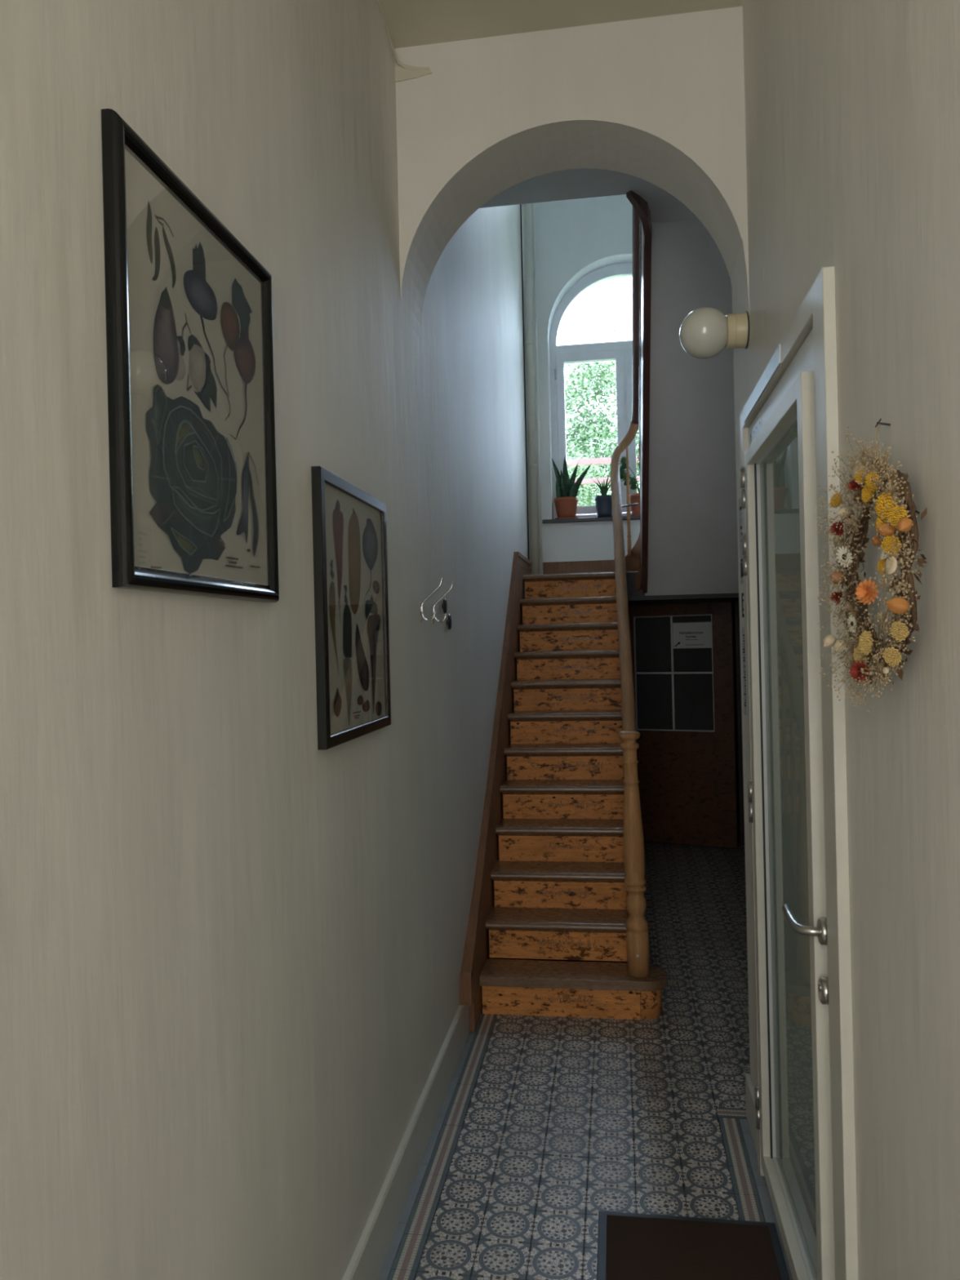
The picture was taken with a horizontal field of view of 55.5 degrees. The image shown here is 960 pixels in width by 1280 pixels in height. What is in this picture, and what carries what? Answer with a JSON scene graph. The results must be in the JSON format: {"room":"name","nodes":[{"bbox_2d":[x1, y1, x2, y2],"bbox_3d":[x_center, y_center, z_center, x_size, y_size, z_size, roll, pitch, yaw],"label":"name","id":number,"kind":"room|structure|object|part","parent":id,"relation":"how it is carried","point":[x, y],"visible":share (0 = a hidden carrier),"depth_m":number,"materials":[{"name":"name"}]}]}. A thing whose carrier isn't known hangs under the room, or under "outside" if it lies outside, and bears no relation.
{"room":"entrance hallway","nodes":[
{"label":"entrance hallway","id":0,"kind":"room"},
{"bbox_2d":[0,0,529,1279],"bbox_3d":[-0.326,-1.493,3.531,0.283,6.400,8.900,-1,0,8],"label":"wall","id":1,"kind":"structure","parent":0,"point":[232,945],"depth_m":1.60,"materials":[{"name":"paint"}]},
{"bbox_2d":[101,108,279,603],"bbox_3d":[-0.448,-0.393,1.500,0.024,0.642,0.562,-1,0,8],"label":"framed print","id":2,"kind":"object","parent":1,"relation":"attached to","point":[190,374],"visible":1,"depth_m":1.41,"materials":[{"name":"paper"}]},
{"bbox_2d":[311,466,391,750],"bbox_3d":[-0.317,-0.073,2.334,0.022,0.636,0.588,-1,0,8],"label":"framed print","id":3,"kind":"object","parent":1,"relation":"attached to","point":[349,531],"visible":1,"depth_m":2.26,"materials":[{"name":"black paper"}]},
{"bbox_2d":[377,0,431,82],"bbox_3d":[-0.237,-1.863,2.810,0.122,0.096,0.302,-1,0,8],"label":"trim","id":4,"kind":"structure","parent":1,"relation":"attached to","point":[403,72],"depth_m":2.95,"materials":[{"name":"paint"}]},
{"bbox_2d":[342,1004,469,1279],"bbox_3d":[-0.420,1.628,1.534,0.021,0.165,4.900,-1,0,8],"label":"baseboard","id":5,"kind":"structure","parent":1,"relation":"attached to","point":[366,1262],"depth_m":2.79,"materials":[{"name":"paint"}]},
{"bbox_2d":[419,577,442,622],"bbox_3d":[-0.167,-0.137,3.149,0.082,0.151,0.020,-1,0,8],"label":"coat hook","id":6,"kind":"object","parent":1,"relation":"attached to","point":[421,614],"visible":1,"depth_m":3.15,"materials":[{"name":"silver metal"}]},
{"bbox_3d":[-0.205,-0.095,3.154,0.003,0.070,0.020,-1,0,8],"label":"wall plate","id":7,"kind":"part","parent":6,"relation":"part of","materials":[{"name":"silver metal"}]},
{"bbox_3d":[-0.177,-0.080,3.150,0.052,0.034,0.009,-1,0,8],"label":"arm","id":8,"kind":"part","parent":6,"relation":"part of","materials":[{"name":"silver metal"}]},
{"bbox_2d":[431,582,453,623],"bbox_3d":[-0.136,-0.137,3.356,0.082,0.151,0.020,-1,0,8],"label":"coat hook","id":9,"kind":"object","parent":1,"relation":"attached to","point":[452,583],"visible":0.95,"depth_m":3.35,"materials":[{"name":"silver metal"}]},
{"bbox_3d":[-0.174,-0.096,3.362,0.003,0.070,0.020,-1,0,8],"label":"wall plate","id":10,"kind":"part","parent":9,"relation":"part of","materials":[{"name":"silver metal"}]},
{"bbox_3d":[-0.146,-0.080,3.358,0.052,0.034,0.009,-1,0,8],"label":"arm","id":11,"kind":"part","parent":9,"relation":"part of","materials":[{"name":"silver metal"}]},
{"bbox_3d":[-0.135,-0.152,3.356,0.079,0.121,0.010,-1,0,8],"label":"arm","id":12,"kind":"part","parent":9,"relation":"part of","materials":[{"name":"silver metal"}]},
{"bbox_2d":[441,598,447,613],"bbox_3d":[-0.139,-0.132,3.559,0.015,0.064,0.064,-1,0,8],"label":"wall hook","id":13,"kind":"object","parent":1,"relation":"attached to","point":[444,606],"visible":0.98,"depth_m":3.54,"materials":[{"name":"black metal"}]},
{"bbox_2d":[446,613,451,629],"bbox_3d":[-0.124,-0.072,3.648,0.015,0.064,0.064,-1,0,8],"label":"wall hook","id":14,"kind":"object","parent":1,"relation":"attached to","point":[449,617],"visible":1,"depth_m":3.63,"materials":[{"name":"black metal"}]},
{"bbox_2d":[520,204,528,559],"bbox_3d":[0.335,-2.608,7.114,0.011,4.001,0.040,-1,0,8],"label":"cable","id":15,"kind":"object","parent":1,"relation":"attached to","point":[520,204],"visible":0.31,"depth_m":7.11,"materials":[{"name":"rubber"}]},
{"bbox_2d":[522,203,539,574],"bbox_3d":[0.389,-2.537,7.188,0.079,4.146,0.079,-1,0,8],"label":"drain pipe","id":16,"kind":"object","parent":1,"relation":"attached to","point":[526,208],"visible":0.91,"depth_m":7.16,"materials":[{"name":"metal"}]},
{"bbox_2d":[532,203,542,574],"bbox_3d":[0.437,-2.538,7.170,0.024,4.146,0.024,-1,0,8],"label":"pipe","id":17,"kind":"object","parent":16,"relation":"attached to","point":[533,220],"visible":0.85,"depth_m":7.16,"materials":[{"name":"white metal"}]},
{"bbox_2d":[542,560,614,574],"bbox_3d":[1.283,-0.559,7.126,1.580,0.150,0.022,-1,0,8],"label":"baseboard","id":18,"kind":"structure","parent":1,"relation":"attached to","point":[599,566],"depth_m":7.19,"materials":[{"name":"brown wood"}]},
{"bbox_2d":[376,0,743,48],"bbox_3d":[-0.044,-1.984,1.036,1.500,0.110,4.250,-1,0,8],"label":"ceiling","id":19,"kind":"structure","parent":0,"point":[410,23],"depth_m":2.82,"materials":[{"name":"paint"}]},
{"bbox_2d":[395,5,750,338],"bbox_3d":[0.297,-1.517,3.034,1.137,1.080,0.300,-1,0,8],"label":"wall","id":20,"kind":"structure","parent":0,"point":[658,100],"depth_m":2.91,"materials":[{"name":"paint"}]},
{"bbox_2d":[521,194,639,574],"bbox_3d":[1.171,-2.520,7.329,2.070,4.416,0.360,-1,0,8],"label":"wall","id":21,"kind":"structure","parent":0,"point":[575,238],"depth_m":7.22,"materials":[{"name":"paint"}]},
{"bbox_2d":[542,262,639,524],"bbox_3d":[1.160,-1.994,7.256,1.355,2.108,0.290,-1,0,8],"label":"window","id":22,"kind":"structure","parent":21,"relation":"attached to","point":[620,352],"depth_m":7.36,"materials":[{"name":"white wood"}]},
{"bbox_2d":[551,457,591,519],"bbox_3d":[0.728,-1.220,7.289,0.295,0.525,0.194,-1,0,38],"label":"snake plant","id":23,"kind":"object","parent":22,"relation":"on","point":[566,501],"visible":0.9,"depth_m":7.31,"materials":[{"name":"green plant"}]},
{"bbox_3d":[0.693,-1.051,7.319,0.194,0.165,0.194,-1,0,8],"label":"pot","id":24,"kind":"part","parent":23,"relation":"part of","materials":[{"name":"ceramic"}]},
{"bbox_3d":[1.178,-0.954,7.217,1.355,0.028,0.210,-1,0,8],"label":"sill","id":25,"kind":"part","parent":22,"relation":"part of","materials":[{"name":"stone"}]},
{"bbox_3d":[0.902,-1.669,7.383,0.538,1.295,0.078,-1,0,8],"label":"sash","id":26,"kind":"part","parent":22,"relation":"part of","materials":[{"name":"white wood"}]},
{"bbox_2d":[593,476,612,517],"bbox_3d":[0.997,-1.136,7.269,0.205,0.344,0.160,-1,0,8],"label":"spiky plant","id":27,"kind":"object","parent":22,"relation":"on","point":[603,502],"visible":0.91,"depth_m":7.22,"materials":[{"name":"green plant"}]},
{"bbox_3d":[0.993,-1.054,7.269,0.160,0.180,0.160,-1,0,8],"label":"pot","id":28,"kind":"part","parent":27,"relation":"part of","materials":[{"name":"grey ceramic"}]},
{"bbox_2d":[619,453,639,515],"bbox_3d":[1.264,-1.231,7.245,0.358,0.523,0.199,-1,0,32],"label":"leafy plant","id":29,"kind":"object","parent":22,"relation":"on","point":[634,498],"visible":0.37,"depth_m":7.21,"materials":[{"name":"green plant"}]},
{"bbox_3d":[1.282,-1.067,7.236,0.200,0.170,0.200,-1,0,8],"label":"pot","id":30,"kind":"part","parent":29,"relation":"part of","materials":[{"name":"ceramic"}]},
{"bbox_3d":[1.453,-1.682,7.301,0.538,1.295,0.078,-1,0,8],"label":"sash","id":31,"kind":"part","parent":22,"relation":"part of","materials":[{"name":"white wood"}]},
{"bbox_2d":[523,572,644,599],"bbox_3d":[1.181,-0.397,6.789,1.730,0.170,0.740,-1,0,8],"label":"landing","id":32,"kind":"object","parent":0,"point":[630,576],"visible":0.07,"depth_m":6.43,"materials":[{"name":"paint"}]},
{"bbox_2d":[524,571,638,575],"bbox_3d":[1.186,-0.483,6.770,1.650,0.006,0.735,-1,0,8],"label":"boards","id":33,"kind":"object","parent":32,"relation":"on","point":[626,571],"visible":0.14,"depth_m":6.45,"materials":[{"name":"brown wood"}]},
{"bbox_2d":[626,190,738,595],"bbox_3d":[1.302,-1.750,5.242,0.920,2.872,2.235,-1,0,8],"label":"staircase","id":34,"kind":"structure","parent":32,"relation":"on","point":[683,404],"depth_m":5.40,"materials":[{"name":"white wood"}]},
{"bbox_3d":[0.931,-2.336,5.388,0.066,1.683,1.990,-1,0,8],"label":"handrail","id":35,"kind":"part","parent":34,"relation":"part of","materials":[{"name":"brown wood"}]},
{"bbox_2d":[377,840,792,1279],"bbox_3d":[0.551,1.747,2.401,2.100,0.121,10.900,-1,0,8],"label":"floor","id":36,"kind":"structure","parent":0,"point":[544,1125],"depth_m":3.22,"materials":[{"name":"tile"}]},
{"bbox_2d":[459,421,667,1031],"bbox_3d":[0.567,0.079,5.427,0.896,3.216,3.338,-1,0,8],"label":"staircase","id":37,"kind":"structure","parent":36,"relation":"on","point":[569,839],"depth_m":4.74,"materials":[{"name":"brown wood"}]},
{"bbox_3d":[0.159,0.465,5.489,0.054,2.133,3.338,-1,0,8],"label":"string moulding","id":38,"kind":"part","parent":37,"relation":"part of","materials":[{"name":"brown wood"}]},
{"bbox_3d":[0.366,1.375,4.307,0.662,0.012,0.018,-1,0,8],"label":"cove moulding","id":39,"kind":"part","parent":37,"relation":"part of","materials":[{"name":"brown wood"}]},
{"bbox_3d":[0.394,1.194,4.521,0.662,0.012,0.018,-1,0,8],"label":"cove moulding","id":40,"kind":"part","parent":37,"relation":"part of","materials":[{"name":"brown wood"}]},
{"bbox_3d":[0.422,1.014,4.734,0.662,0.012,0.018,-1,0,8],"label":"cove moulding","id":41,"kind":"part","parent":37,"relation":"part of","materials":[{"name":"brown wood"}]},
{"bbox_3d":[0.449,0.834,4.948,0.662,0.012,0.018,-1,0,8],"label":"cove moulding","id":42,"kind":"part","parent":37,"relation":"part of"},
{"bbox_3d":[0.477,0.654,5.161,0.662,0.012,0.018,-1,0,8],"label":"cove moulding","id":43,"kind":"part","parent":37,"relation":"part of","materials":[{"name":"brown wood"}]},
{"bbox_3d":[0.505,0.474,5.375,0.662,0.012,0.018,-1,0,8],"label":"cove moulding","id":44,"kind":"part","parent":37,"relation":"part of","materials":[{"name":"brown wood"}]},
{"bbox_3d":[0.532,0.293,5.589,0.662,0.012,0.018,-1,0,8],"label":"cove moulding","id":45,"kind":"part","parent":37,"relation":"part of","materials":[{"name":"brown wood"}]},
{"bbox_3d":[0.560,0.113,5.802,0.662,0.012,0.018,-1,0,8],"label":"cove moulding","id":46,"kind":"part","parent":37,"relation":"part of","materials":[{"name":"brown wood"}]},
{"bbox_3d":[0.588,-0.067,6.016,0.662,0.012,0.018,-1,0,8],"label":"cove moulding","id":47,"kind":"part","parent":37,"relation":"part of","materials":[{"name":"brown wood"}]},
{"bbox_3d":[0.615,-0.247,6.230,0.662,0.012,0.018,-1,0,8],"label":"cove moulding","id":48,"kind":"part","parent":37,"relation":"part of","materials":[{"name":"brown wood"}]},
{"bbox_3d":[0.643,-0.427,6.443,0.662,0.012,0.018,-1,0,8],"label":"cove moulding","id":49,"kind":"part","parent":37,"relation":"part of","materials":[{"name":"brown wood"}]},
{"bbox_3d":[0.872,-0.538,5.288,0.213,1.996,2.386,-1,0,8],"label":"handrail","id":50,"kind":"part","parent":37,"relation":"part of","materials":[{"name":"brown wood"}]},
{"bbox_3d":[1.026,-0.932,6.319,0.140,0.027,0.022,-1,0,17],"label":"stay rod","id":51,"kind":"part","parent":37,"relation":"part of","materials":[{"name":"silver metal"}]},
{"bbox_2d":[596,1210,790,1279],"bbox_3d":[0.535,1.683,2.232,0.502,0.010,0.862,-1,0,8],"label":"doormat","id":52,"kind":"object","parent":36,"relation":"on","point":[631,1246],"visible":1,"depth_m":2.51,"materials":[{"name":"fabric"}]},
{"bbox_2d":[479,168,697,222],"bbox_3d":[0.655,-2.193,3.824,2.070,0.245,1.472,-1,0,8],"label":"ceiling","id":53,"kind":"structure","parent":0,"point":[578,183],"depth_m":4.20,"materials":[{"name":"paint"}]},
{"bbox_2d":[635,615,713,730],"bbox_3d":[1.304,0.570,7.734,2.070,2.400,0.120,-1,0,8],"label":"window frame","id":54,"kind":"structure","parent":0,"point":[689,615],"depth_m":7.63,"materials":[{"name":"paint"}]},
{"bbox_2d":[621,602,744,845],"bbox_3d":[1.652,0.684,7.506,1.020,1.954,0.230,-1,0,8],"label":"trim","id":55,"kind":"structure","parent":54,"relation":"attached to","point":[735,607],"depth_m":7.33,"materials":[{"name":"brown wood"}]},
{"bbox_2d":[628,601,737,848],"bbox_3d":[1.613,0.675,7.357,0.865,1.935,0.038,-1,0,25],"label":"door","id":56,"kind":"structure","parent":54,"relation":"in","point":[686,774],"depth_m":7.33,"materials":[{"name":"brown wood"}]},
{"bbox_3d":[1.417,0.039,7.442,0.289,0.443,0.004,-1,0,25],"label":"pane","id":57,"kind":"part","parent":56,"relation":"part of","materials":[{"name":"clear glass"}]},
{"bbox_3d":[1.428,0.501,7.442,0.289,0.448,0.004,-1,0,25],"label":"pane","id":58,"kind":"part","parent":56,"relation":"part of","materials":[{"name":"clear glass"}]},
{"bbox_3d":[1.556,-0.244,7.374,0.635,0.095,0.038,-1,0,25],"label":"rail","id":59,"kind":"part","parent":56,"relation":"part of","materials":[{"name":"brown wood"}]},
{"bbox_3d":[1.566,0.268,7.371,0.635,0.930,0.028,-1,0,25],"label":"glazing frame","id":60,"kind":"part","parent":56,"relation":"part of","materials":[{"name":"white paint"}]},
{"bbox_3d":[1.580,0.808,7.374,0.635,0.150,0.038,-1,0,25],"label":"rail","id":61,"kind":"part","parent":56,"relation":"part of","materials":[{"name":"brown wood"}]},
{"bbox_3d":[1.588,1.173,7.371,0.635,0.580,0.020,-1,0,25],"label":"panel","id":62,"kind":"part","parent":56,"relation":"part of","materials":[{"name":"brown wood"}]},
{"bbox_3d":[1.598,1.553,7.374,0.635,0.180,0.038,-1,0,25],"label":"rail","id":63,"kind":"part","parent":56,"relation":"part of","materials":[{"name":"brown wood"}]},
{"bbox_2d":[672,622,711,648],"bbox_3d":[1.699,-0.037,7.299,0.310,0.205,0.003,-1,0,25],"label":"paper notice","id":64,"kind":"object","parent":56,"relation":"attached to","point":[695,634],"visible":1,"depth_m":7.30,"materials":[{"name":"white paper"}]},
{"bbox_3d":[1.699,0.033,7.307,0.304,0.443,0.004,-1,0,25],"label":"pane","id":65,"kind":"part","parent":56,"relation":"part of","materials":[{"name":"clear glass"}]},
{"bbox_3d":[1.710,0.495,7.307,0.304,0.448,0.004,-1,0,25],"label":"pane","id":66,"kind":"part","parent":56,"relation":"part of","materials":[{"name":"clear glass"}]},
{"bbox_2d":[627,592,738,605],"bbox_3d":[1.130,-0.296,7.080,1.960,0.030,1.300,-1,0,8],"label":"door frame","id":67,"kind":"structure","parent":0,"point":[711,597],"depth_m":6.43,"materials":[{"name":"paint"}]},
{"bbox_2d":[731,0,959,1279],"bbox_3d":[1.663,-0.239,0.914,2.170,4.000,4.300,-1,0,8],"label":"wall","id":68,"kind":"structure","parent":0,"point":[852,107],"depth_m":1.45,"materials":[{"name":"paint"}]},
{"bbox_2d":[679,306,749,359],"bbox_3d":[0.737,-0.973,2.885,0.208,0.157,0.157,-1,0,8],"label":"wall lamp","id":69,"kind":"object","parent":68,"relation":"attached to","point":[704,332],"visible":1,"depth_m":2.83,"materials":[{"name":"white glass"}]},
{"bbox_3d":[0.712,-0.972,2.888,0.157,0.157,0.157,-1,0,8],"label":"globe","id":70,"kind":"part","parent":69,"relation":"part of","materials":[{"name":"white glass"}]},
{"bbox_3d":[0.838,-0.975,2.869,0.004,0.112,0.112,-1,0,8],"label":"plate","id":71,"kind":"part","parent":69,"relation":"part of","materials":[{"name":"beige ceramic"}]},
{"bbox_2d":[738,497,743,583],"bbox_3d":[0.884,-0.337,3.077,0.002,0.288,0.120,-1,0,8],"label":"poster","id":72,"kind":"object","parent":68,"relation":"attached to","point":[740,500],"visible":0.47,"depth_m":3.10,"materials":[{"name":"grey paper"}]},
{"bbox_2d":[741,591,744,618],"bbox_3d":[0.888,-0.118,3.072,0.003,0.090,0.090,-1,0,8],"label":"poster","id":73,"kind":"object","parent":68,"relation":"attached to","point":[742,593],"visible":0.61,"depth_m":3.09,"materials":[{"name":"white paper"}]},
{"bbox_2d":[742,626,746,715],"bbox_3d":[0.893,0.105,3.065,0.002,0.297,0.125,-1,0,8],"label":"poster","id":74,"kind":"object","parent":68,"relation":"attached to","point":[743,628],"visible":0.47,"depth_m":3.10,"materials":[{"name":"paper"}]},
{"bbox_2d":[745,1073,756,1153],"bbox_3d":[0.626,1.611,1.083,0.016,0.150,4.315,-1,0,8],"label":"baseboard","id":75,"kind":"structure","parent":68,"relation":"attached to","point":[749,1090],"depth_m":3.09,"materials":[{"name":"paint"}]},
{"bbox_2d":[739,266,857,1279],"bbox_3d":[0.785,0.482,2.337,0.140,2.400,1.190,-1,0,8],"label":"door","id":76,"kind":"structure","parent":68,"relation":"in","point":[788,423],"depth_m":2.24,"materials":[{"name":"beige paint"}]},
{"bbox_3d":[0.816,-0.607,2.697,0.002,0.052,0.220,-1,0,8],"label":"fixing plate","id":77,"kind":"part","parent":76,"relation":"part of","materials":[{"name":"metal"}]},
{"bbox_3d":[0.768,-0.691,2.502,0.004,0.045,0.620,-1,0,8],"label":"plate","id":78,"kind":"part","parent":76,"relation":"part of","materials":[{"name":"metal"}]},
{"bbox_3d":[0.805,0.511,2.342,0.005,2.072,0.772,-1,0,8],"label":"pane","id":79,"kind":"part","parent":76,"relation":"part of","materials":[{"name":"clear glass"}]},
{"bbox_3d":[0.680,0.600,1.950,0.056,0.030,0.151,-1,0,-15],"label":"handle","id":80,"kind":"part","parent":76,"relation":"part of","materials":[{"name":"metal"}]},
{"bbox_2d":[816,423,928,713],"bbox_3d":[0.588,-0.108,1.411,0.100,0.455,0.436,-1,0,8],"label":"flower wreath","id":81,"kind":"object","parent":68,"relation":"attached to","point":[868,481],"visible":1,"depth_m":1.36,"materials":[{"name":"yellow plant"}]},
{"bbox_2d":[875,418,890,427],"bbox_3d":[0.629,-0.338,1.425,0.021,0.010,0.030,-1,0,8],"label":"nail","id":82,"kind":"object","parent":68,"relation":"attached to","point":[878,422],"visible":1,"depth_m":1.42,"materials":[{"name":"grey metal"}]},
{"label":"outside","id":83,"kind":"structure","parent":0,"visible":0},
{"bbox_3d":[5.055,1.742,33.603,50.000,0.280,52.050,-1,0,8],"label":"ground","id":84,"kind":"structure","parent":83,"visible":0},
{"bbox_2d":[559,341,590,494],"bbox_3d":[0.347,-1.468,12.998,3.495,6.365,2.206,-1,0,-3],"label":"tree","id":85,"kind":"object","parent":84,"relation":"on","point":[570,414],"visible":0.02,"depth_m":12.93,"materials":[{"name":"green plant"}]},
{"bbox_2d":[566,447,611,506],"bbox_3d":[1.305,-0.270,10.578,1.378,3.924,1.649,-1,0,30],"label":"tree","id":86,"kind":"object","parent":84,"relation":"on","point":[583,491],"visible":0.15,"depth_m":10.45,"materials":[{"name":"green plant"}]},
{"bbox_2d":[564,329,638,503],"bbox_3d":[2.487,-2.516,19.624,4.375,8.360,4.261,-1,0,1],"label":"tree","id":87,"kind":"object","parent":84,"relation":"on","point":[589,376],"visible":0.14,"depth_m":19.31,"materials":[{"name":"green plant"}]},
{"bbox_2d":[566,368,639,506],"bbox_3d":[2.875,-1.603,15.538,3.751,6.515,2.809,-1,0,-38],"label":"tree","id":88,"kind":"object","parent":84,"relation":"on","point":[614,438],"visible":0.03,"depth_m":15.32,"materials":[{"name":"green plant"}]},
{"bbox_3d":[1.350,0.428,7.965,3.900,2.520,0.250,-1,0,8],"label":"wall","id":89,"kind":"structure","parent":84,"relation":"on","visible":0},
{"bbox_2d":[566,455,639,515],"bbox_3d":[1.324,-0.581,7.950,3.500,2.100,0.120,-1,0,8],"label":"terrace railing","id":90,"kind":"object","parent":89,"relation":"on","point":[605,460],"visible":0.02,"depth_m":8.02,"materials":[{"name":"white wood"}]},
{"bbox_3d":[1.307,-1.580,7.989,3.500,0.052,0.040,-1,0,8],"label":"rail","id":91,"kind":"part","parent":90,"relation":"part of","materials":[{"name":"white metal"}]},
{"bbox_3d":[1.311,-1.409,7.989,3.500,0.045,0.040,-1,0,8],"label":"rail","id":92,"kind":"part","parent":90,"relation":"part of","materials":[{"name":"white metal"}]}
]}

